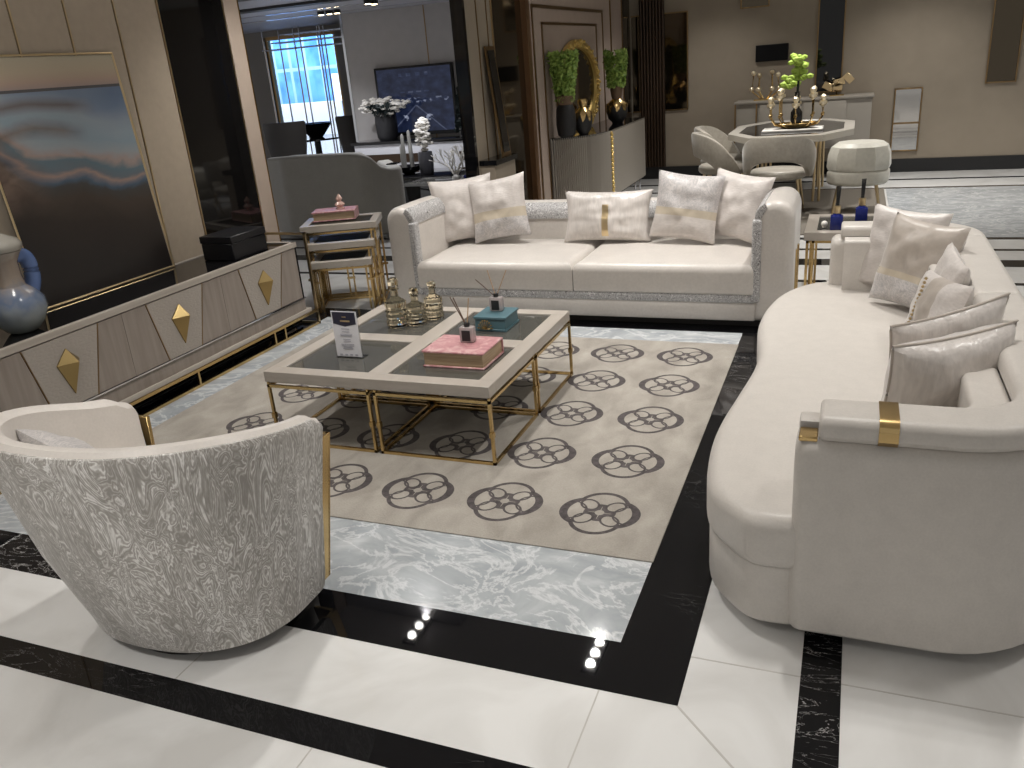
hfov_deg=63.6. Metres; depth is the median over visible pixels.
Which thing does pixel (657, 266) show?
seat cushion
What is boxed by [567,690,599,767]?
trim
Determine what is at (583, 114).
vase
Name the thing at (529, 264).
seat cushion
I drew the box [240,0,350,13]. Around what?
trim
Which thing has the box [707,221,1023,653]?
sofa
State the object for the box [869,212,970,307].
throw pillow
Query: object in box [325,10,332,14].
ceiling spotlight
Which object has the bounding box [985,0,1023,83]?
wall mirror
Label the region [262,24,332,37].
wall
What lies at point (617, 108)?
vase
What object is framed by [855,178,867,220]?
reed diffuser
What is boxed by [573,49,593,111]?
mirror glass
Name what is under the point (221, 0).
trim
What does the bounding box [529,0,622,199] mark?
trim
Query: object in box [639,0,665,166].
trim
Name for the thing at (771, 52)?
wall screen
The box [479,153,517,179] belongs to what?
ledge
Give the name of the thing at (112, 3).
trim
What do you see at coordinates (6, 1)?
trim
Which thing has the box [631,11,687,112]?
mirror panel
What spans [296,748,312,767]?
trim
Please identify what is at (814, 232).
side table
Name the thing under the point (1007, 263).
trim
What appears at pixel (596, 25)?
trim
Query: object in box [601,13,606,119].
trim
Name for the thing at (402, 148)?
candle
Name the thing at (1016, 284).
trim
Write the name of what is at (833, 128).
dining table
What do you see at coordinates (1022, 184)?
trim
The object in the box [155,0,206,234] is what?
trim
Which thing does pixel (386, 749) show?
trim
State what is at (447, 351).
book
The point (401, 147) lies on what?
candle
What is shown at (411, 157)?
candle
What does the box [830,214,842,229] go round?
bottle
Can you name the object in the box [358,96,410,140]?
flower pot
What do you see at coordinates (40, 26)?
wall panel
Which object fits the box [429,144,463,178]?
coral
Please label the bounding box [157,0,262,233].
wall panel
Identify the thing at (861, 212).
bottle
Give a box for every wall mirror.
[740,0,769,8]
[815,0,846,92]
[890,87,922,151]
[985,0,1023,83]
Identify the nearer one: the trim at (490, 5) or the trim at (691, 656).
the trim at (691, 656)
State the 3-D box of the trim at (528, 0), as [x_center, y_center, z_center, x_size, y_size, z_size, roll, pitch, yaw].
[0.170,-2.698,7.466,0.042,2.800,0.060,4,23,21]
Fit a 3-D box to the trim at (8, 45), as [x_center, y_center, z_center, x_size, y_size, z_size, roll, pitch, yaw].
[-2.586,-1.140,4.057,0.012,2.800,0.666,4,23,21]
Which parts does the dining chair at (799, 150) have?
seat, backrest, leg, leg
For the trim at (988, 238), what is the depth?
6.62 m
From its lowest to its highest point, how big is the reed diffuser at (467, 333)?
0.206 m
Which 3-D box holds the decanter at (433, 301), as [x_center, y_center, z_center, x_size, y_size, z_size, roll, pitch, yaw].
[-0.423,-0.450,4.416,0.098,0.203,0.098,-13,23,-20]
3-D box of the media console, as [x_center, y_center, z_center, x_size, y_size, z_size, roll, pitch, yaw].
[-1.300,-3.209,12.013,2.040,0.698,0.470,4,23,21]
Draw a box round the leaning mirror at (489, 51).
[484,46,510,155]
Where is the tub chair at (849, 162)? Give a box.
[826,139,890,213]
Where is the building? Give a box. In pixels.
[270,34,337,103]
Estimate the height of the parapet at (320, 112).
1.170 m
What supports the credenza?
on the floor at (749, 715)
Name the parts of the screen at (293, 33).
rod, rod, rod, rod, rod, rod, rod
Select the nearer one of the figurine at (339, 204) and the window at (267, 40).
the figurine at (339, 204)
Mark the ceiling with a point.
(306, 21)
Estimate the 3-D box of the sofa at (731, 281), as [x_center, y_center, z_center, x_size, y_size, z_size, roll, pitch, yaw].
[0.560,-0.921,5.627,2.656,0.758,0.972,4,23,21]
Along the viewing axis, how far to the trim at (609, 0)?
9.74 m
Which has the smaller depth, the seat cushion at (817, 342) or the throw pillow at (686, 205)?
the seat cushion at (817, 342)
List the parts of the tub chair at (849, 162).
leg, leg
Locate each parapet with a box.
[281,100,343,153]
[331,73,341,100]
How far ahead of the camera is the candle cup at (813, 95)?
8.35 m
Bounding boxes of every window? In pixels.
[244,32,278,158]
[264,30,345,122]
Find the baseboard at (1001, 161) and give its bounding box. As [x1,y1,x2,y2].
[642,155,1023,178]
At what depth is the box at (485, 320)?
4.15 m
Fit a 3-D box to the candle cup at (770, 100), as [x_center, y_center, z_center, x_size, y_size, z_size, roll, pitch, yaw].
[2.698,-2.925,8.614,0.080,0.120,0.080,4,23,21]
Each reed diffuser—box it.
[450,297,475,342]
[475,270,505,310]
[830,186,842,229]
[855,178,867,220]
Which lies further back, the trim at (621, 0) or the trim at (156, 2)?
the trim at (621, 0)
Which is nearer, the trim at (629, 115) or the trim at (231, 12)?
the trim at (231, 12)
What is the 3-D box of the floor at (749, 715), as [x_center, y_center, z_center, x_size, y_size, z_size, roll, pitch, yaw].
[0.302,-0.631,6.131,22.000,0.100,17.200,4,23,21]
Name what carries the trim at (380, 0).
attached to the ceiling
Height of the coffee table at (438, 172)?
0.408 m
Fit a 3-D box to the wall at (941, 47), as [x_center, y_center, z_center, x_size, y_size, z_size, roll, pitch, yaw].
[5.073,-3.889,9.459,15.980,2.800,0.200,4,23,21]
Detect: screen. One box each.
[261,23,341,153]
[755,43,788,61]
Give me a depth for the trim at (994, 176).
9.42 m
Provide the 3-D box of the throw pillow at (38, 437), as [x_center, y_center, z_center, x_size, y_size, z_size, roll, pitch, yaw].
[-1.217,0.271,2.422,0.460,0.281,0.216,12,27,37]
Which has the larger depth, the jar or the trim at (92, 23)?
the trim at (92, 23)
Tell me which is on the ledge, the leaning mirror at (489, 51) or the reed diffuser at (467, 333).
the leaning mirror at (489, 51)
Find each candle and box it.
[399,146,403,167]
[400,134,406,167]
[407,130,410,166]
[409,144,414,166]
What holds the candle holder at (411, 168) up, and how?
on the coffee table at (438, 172)
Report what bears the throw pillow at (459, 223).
on the sofa at (731, 281)
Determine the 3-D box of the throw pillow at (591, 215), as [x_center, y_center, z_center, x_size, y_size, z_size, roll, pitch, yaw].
[0.653,-1.148,5.649,0.621,0.340,0.181,4,23,22]
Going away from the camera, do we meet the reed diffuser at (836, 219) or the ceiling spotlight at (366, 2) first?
the reed diffuser at (836, 219)
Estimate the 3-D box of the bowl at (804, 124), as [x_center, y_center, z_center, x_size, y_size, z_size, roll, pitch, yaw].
[2.972,-2.708,8.645,0.420,0.055,0.252,4,23,21]
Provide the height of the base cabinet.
0.888 m
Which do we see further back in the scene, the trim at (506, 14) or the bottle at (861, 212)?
the trim at (506, 14)
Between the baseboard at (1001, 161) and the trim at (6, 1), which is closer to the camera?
the trim at (6, 1)
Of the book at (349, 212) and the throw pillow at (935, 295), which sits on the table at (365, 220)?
the book at (349, 212)
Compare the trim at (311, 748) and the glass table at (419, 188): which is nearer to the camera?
the trim at (311, 748)
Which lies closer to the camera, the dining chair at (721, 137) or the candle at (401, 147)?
the dining chair at (721, 137)
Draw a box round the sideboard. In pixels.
[734,92,873,151]
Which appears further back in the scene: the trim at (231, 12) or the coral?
the coral
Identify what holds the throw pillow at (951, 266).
on the sofa at (835, 508)
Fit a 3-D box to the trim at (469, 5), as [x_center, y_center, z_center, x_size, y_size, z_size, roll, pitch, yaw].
[-0.221,-2.321,6.580,0.012,2.800,0.500,4,23,21]
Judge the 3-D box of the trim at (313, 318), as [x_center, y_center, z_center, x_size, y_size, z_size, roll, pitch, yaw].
[-1.955,0.042,4.767,0.210,0.011,2.907,4,23,21]
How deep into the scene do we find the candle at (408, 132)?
10.23 m
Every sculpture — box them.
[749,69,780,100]
[822,72,854,95]
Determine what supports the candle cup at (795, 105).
on the candelabra at (780, 92)
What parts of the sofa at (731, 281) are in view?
arm trim, rail, trim, arm trim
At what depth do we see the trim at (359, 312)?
5.20 m
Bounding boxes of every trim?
[0,0,23,277]
[0,530,690,705]
[0,636,531,767]
[5,0,22,56]
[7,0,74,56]
[61,0,76,55]
[63,0,170,258]
[111,0,171,261]
[113,0,204,262]
[136,316,326,414]
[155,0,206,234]
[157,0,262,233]
[175,653,202,678]
[221,0,266,241]
[222,0,279,241]
[236,0,281,241]
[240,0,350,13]
[241,0,391,18]
[242,0,438,23]
[281,237,1023,239]
[296,247,1023,250]
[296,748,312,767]
[297,255,1023,266]
[300,272,1023,285]
[309,308,744,332]
[338,14,358,141]
[422,5,436,135]
[464,0,500,174]
[474,0,488,157]
[485,0,498,154]
[489,0,501,153]
[491,0,532,199]
[520,0,540,199]
[528,0,541,199]
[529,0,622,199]
[530,4,602,12]
[530,6,544,199]
[541,22,552,198]
[541,22,596,25]
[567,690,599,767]
[595,25,600,121]
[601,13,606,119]
[609,0,611,51]
[621,0,624,100]
[621,326,758,654]
[622,0,631,112]
[626,112,631,117]
[630,176,1023,186]
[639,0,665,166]
[652,184,1023,193]
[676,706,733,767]
[691,656,799,676]
[792,631,841,767]
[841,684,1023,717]
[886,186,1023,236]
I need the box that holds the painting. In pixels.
[0,52,174,308]
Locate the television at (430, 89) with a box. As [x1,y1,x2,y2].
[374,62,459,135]
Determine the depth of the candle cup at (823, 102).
8.41 m
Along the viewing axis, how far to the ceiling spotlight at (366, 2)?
9.93 m
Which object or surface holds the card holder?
on the coffee table at (394, 361)
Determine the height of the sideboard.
0.938 m
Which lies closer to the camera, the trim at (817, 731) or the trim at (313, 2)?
the trim at (817, 731)
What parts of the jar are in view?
lid, handle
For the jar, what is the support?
on the credenza
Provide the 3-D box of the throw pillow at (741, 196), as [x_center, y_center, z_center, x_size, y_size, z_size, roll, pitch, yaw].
[1.440,-1.133,5.269,0.189,0.466,0.468,-23,28,-39]
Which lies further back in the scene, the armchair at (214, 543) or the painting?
the painting
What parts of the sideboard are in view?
door, door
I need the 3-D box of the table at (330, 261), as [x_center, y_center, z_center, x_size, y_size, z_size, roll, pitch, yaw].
[-1.226,-0.774,6.167,0.440,0.376,0.370,-5,21,-1]
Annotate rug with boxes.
[152,328,737,562]
[800,188,885,234]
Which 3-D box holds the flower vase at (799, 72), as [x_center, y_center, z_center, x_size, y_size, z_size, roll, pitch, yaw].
[2.934,-3.026,8.527,0.337,0.738,0.164,4,23,21]
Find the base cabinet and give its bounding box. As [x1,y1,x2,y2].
[550,117,645,198]
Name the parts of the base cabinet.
fluted door, flat door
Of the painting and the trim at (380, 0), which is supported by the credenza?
the painting
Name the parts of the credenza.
panel, drawer, handle, panel, glass, drawer, handle, kick panel, panel, drawer, handle, panel, frame, panel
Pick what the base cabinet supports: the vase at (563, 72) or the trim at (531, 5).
the vase at (563, 72)
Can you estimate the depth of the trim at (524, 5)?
7.41 m
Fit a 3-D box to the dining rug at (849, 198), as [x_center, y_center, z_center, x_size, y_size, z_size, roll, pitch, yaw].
[2.613,-1.769,8.402,2.190,0.009,2.400,4,23,21]
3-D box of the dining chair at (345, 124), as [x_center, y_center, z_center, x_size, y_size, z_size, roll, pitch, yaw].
[-2.576,-3.763,13.234,0.580,1.051,0.700,10,25,33]
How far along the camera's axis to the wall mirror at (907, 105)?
9.81 m
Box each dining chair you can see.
[262,121,306,157]
[335,115,355,152]
[691,132,743,175]
[694,126,741,175]
[742,136,816,208]
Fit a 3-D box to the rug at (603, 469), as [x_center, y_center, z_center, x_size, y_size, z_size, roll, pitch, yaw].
[-0.376,0.102,4.243,2.714,0.005,2.265,4,23,21]
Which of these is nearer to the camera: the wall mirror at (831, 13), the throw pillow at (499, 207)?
the throw pillow at (499, 207)
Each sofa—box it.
[267,152,405,235]
[387,186,801,325]
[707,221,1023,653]
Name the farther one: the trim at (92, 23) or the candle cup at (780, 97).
the candle cup at (780, 97)
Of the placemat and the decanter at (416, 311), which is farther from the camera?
the placemat
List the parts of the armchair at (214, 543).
arm plate, arm plate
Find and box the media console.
[350,135,464,167]
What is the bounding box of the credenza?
[0,232,320,494]
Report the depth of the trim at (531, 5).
8.18 m
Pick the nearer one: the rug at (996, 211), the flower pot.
the rug at (996, 211)
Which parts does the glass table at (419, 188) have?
leg, glass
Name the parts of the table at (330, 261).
frame, glass pane, post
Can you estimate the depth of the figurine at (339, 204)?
6.14 m
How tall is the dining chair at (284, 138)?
1.051 m
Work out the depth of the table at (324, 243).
6.06 m
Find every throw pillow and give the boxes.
[16,429,93,447]
[427,172,489,241]
[468,171,530,243]
[564,189,652,241]
[649,169,726,244]
[715,167,775,243]
[859,203,953,283]
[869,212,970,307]
[881,319,1018,406]
[888,292,1010,360]
[905,268,973,322]
[934,242,969,285]
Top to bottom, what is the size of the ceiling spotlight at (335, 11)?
0.049 m
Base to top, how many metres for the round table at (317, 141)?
0.738 m
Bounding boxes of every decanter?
[384,277,407,328]
[406,287,426,325]
[423,281,443,319]
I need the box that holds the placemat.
[761,125,823,132]
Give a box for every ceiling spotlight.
[317,11,324,15]
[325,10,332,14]
[333,9,340,13]
[363,0,371,4]
[371,0,377,4]
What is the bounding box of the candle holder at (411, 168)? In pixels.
[399,130,419,174]
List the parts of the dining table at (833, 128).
leg, leg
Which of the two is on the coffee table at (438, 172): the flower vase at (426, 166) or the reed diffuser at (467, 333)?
the flower vase at (426, 166)
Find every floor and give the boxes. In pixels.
[0,169,1023,767]
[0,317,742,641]
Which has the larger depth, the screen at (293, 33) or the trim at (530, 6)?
the screen at (293, 33)
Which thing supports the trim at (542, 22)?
attached to the wall partition
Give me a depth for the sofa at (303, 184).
8.55 m
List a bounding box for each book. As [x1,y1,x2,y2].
[311,205,358,222]
[421,334,503,369]
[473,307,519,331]
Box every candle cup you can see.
[767,97,773,109]
[776,89,783,101]
[792,96,799,108]
[809,87,816,99]
[819,94,826,106]
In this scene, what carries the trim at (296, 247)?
on the floor at (749, 715)
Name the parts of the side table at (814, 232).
frame, frame, glass pane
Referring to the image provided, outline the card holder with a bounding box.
[330,310,366,358]
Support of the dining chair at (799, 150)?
on the dining rug at (849, 198)
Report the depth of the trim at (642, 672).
2.47 m
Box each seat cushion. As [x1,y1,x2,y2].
[417,239,602,290]
[573,239,752,294]
[707,280,909,567]
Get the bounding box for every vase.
[413,117,433,174]
[546,49,579,137]
[575,99,591,134]
[602,48,627,123]
[779,53,813,123]
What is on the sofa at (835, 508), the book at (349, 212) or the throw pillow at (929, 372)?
the throw pillow at (929, 372)
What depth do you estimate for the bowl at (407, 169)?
10.27 m
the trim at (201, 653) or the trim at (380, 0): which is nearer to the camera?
the trim at (201, 653)
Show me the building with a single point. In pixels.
(312, 60)
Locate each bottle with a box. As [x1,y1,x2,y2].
[459,325,475,342]
[489,296,503,310]
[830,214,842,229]
[855,206,867,220]
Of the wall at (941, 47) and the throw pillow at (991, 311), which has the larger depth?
the wall at (941, 47)
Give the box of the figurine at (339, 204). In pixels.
[335,194,344,208]
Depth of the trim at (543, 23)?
8.35 m
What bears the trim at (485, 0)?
attached to the wall partition
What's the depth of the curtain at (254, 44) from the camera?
14.75 m
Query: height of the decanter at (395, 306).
0.264 m
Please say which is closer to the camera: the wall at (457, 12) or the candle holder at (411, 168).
the wall at (457, 12)
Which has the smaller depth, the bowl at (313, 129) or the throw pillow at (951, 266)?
the throw pillow at (951, 266)
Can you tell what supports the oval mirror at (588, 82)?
attached to the wall partition
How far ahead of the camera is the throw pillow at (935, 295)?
3.03 m
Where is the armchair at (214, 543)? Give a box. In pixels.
[0,399,329,654]
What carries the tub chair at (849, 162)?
on the dining rug at (849, 198)
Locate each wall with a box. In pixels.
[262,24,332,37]
[333,23,351,114]
[341,0,1023,166]
[449,0,479,177]
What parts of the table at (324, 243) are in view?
frame, glass pane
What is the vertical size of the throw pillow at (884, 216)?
0.412 m
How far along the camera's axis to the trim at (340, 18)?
12.23 m
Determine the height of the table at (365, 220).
0.618 m
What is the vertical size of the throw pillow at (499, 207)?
0.486 m
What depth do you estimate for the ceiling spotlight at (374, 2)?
10.06 m
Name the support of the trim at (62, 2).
attached to the wall
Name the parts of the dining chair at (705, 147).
seat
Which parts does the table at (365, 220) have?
frame, glass pane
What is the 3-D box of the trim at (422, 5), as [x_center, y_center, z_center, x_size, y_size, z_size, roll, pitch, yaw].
[-1.137,-4.108,11.870,0.015,2.450,0.004,4,23,21]
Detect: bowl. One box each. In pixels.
[306,121,331,137]
[399,164,419,174]
[776,121,815,128]
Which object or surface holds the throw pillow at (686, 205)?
on the sofa at (731, 281)
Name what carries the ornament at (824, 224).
on the side table at (814, 232)
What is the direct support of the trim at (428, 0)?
attached to the ceiling
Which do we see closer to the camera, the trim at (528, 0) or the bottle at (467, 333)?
the bottle at (467, 333)
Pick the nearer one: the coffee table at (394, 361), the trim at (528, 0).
the coffee table at (394, 361)
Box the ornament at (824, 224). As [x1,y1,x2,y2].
[821,221,827,227]
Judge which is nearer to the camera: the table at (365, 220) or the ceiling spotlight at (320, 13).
the table at (365, 220)
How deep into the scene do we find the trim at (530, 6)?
7.65 m
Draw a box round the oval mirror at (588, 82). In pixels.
[557,39,600,123]
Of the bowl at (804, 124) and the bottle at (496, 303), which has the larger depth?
the bowl at (804, 124)
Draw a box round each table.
[263,305,572,465]
[299,212,389,301]
[304,230,385,310]
[307,134,338,153]
[311,248,378,312]
[402,167,465,202]
[404,176,465,201]
[728,118,854,200]
[804,214,873,285]
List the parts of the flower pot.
pot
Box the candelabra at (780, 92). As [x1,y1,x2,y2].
[767,86,827,128]
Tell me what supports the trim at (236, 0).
attached to the wall
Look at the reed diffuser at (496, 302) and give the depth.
4.19 m
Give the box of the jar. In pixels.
[0,233,47,334]
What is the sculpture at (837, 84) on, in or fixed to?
on the sideboard
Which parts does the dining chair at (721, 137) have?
backrest, seat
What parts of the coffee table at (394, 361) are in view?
frame, glass pane, frame, glass pane, frame, glass pane, frame, glass pane, frame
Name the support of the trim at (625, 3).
attached to the wall partition
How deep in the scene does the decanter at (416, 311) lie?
4.31 m
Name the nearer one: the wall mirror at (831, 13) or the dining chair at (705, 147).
the dining chair at (705, 147)
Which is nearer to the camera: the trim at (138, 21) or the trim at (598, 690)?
the trim at (598, 690)
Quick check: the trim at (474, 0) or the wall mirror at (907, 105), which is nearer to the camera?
the trim at (474, 0)
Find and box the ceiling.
[238,0,448,33]
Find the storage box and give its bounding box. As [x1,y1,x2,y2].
[199,226,267,260]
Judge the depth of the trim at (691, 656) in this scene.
2.28 m
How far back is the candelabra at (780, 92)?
8.53 m

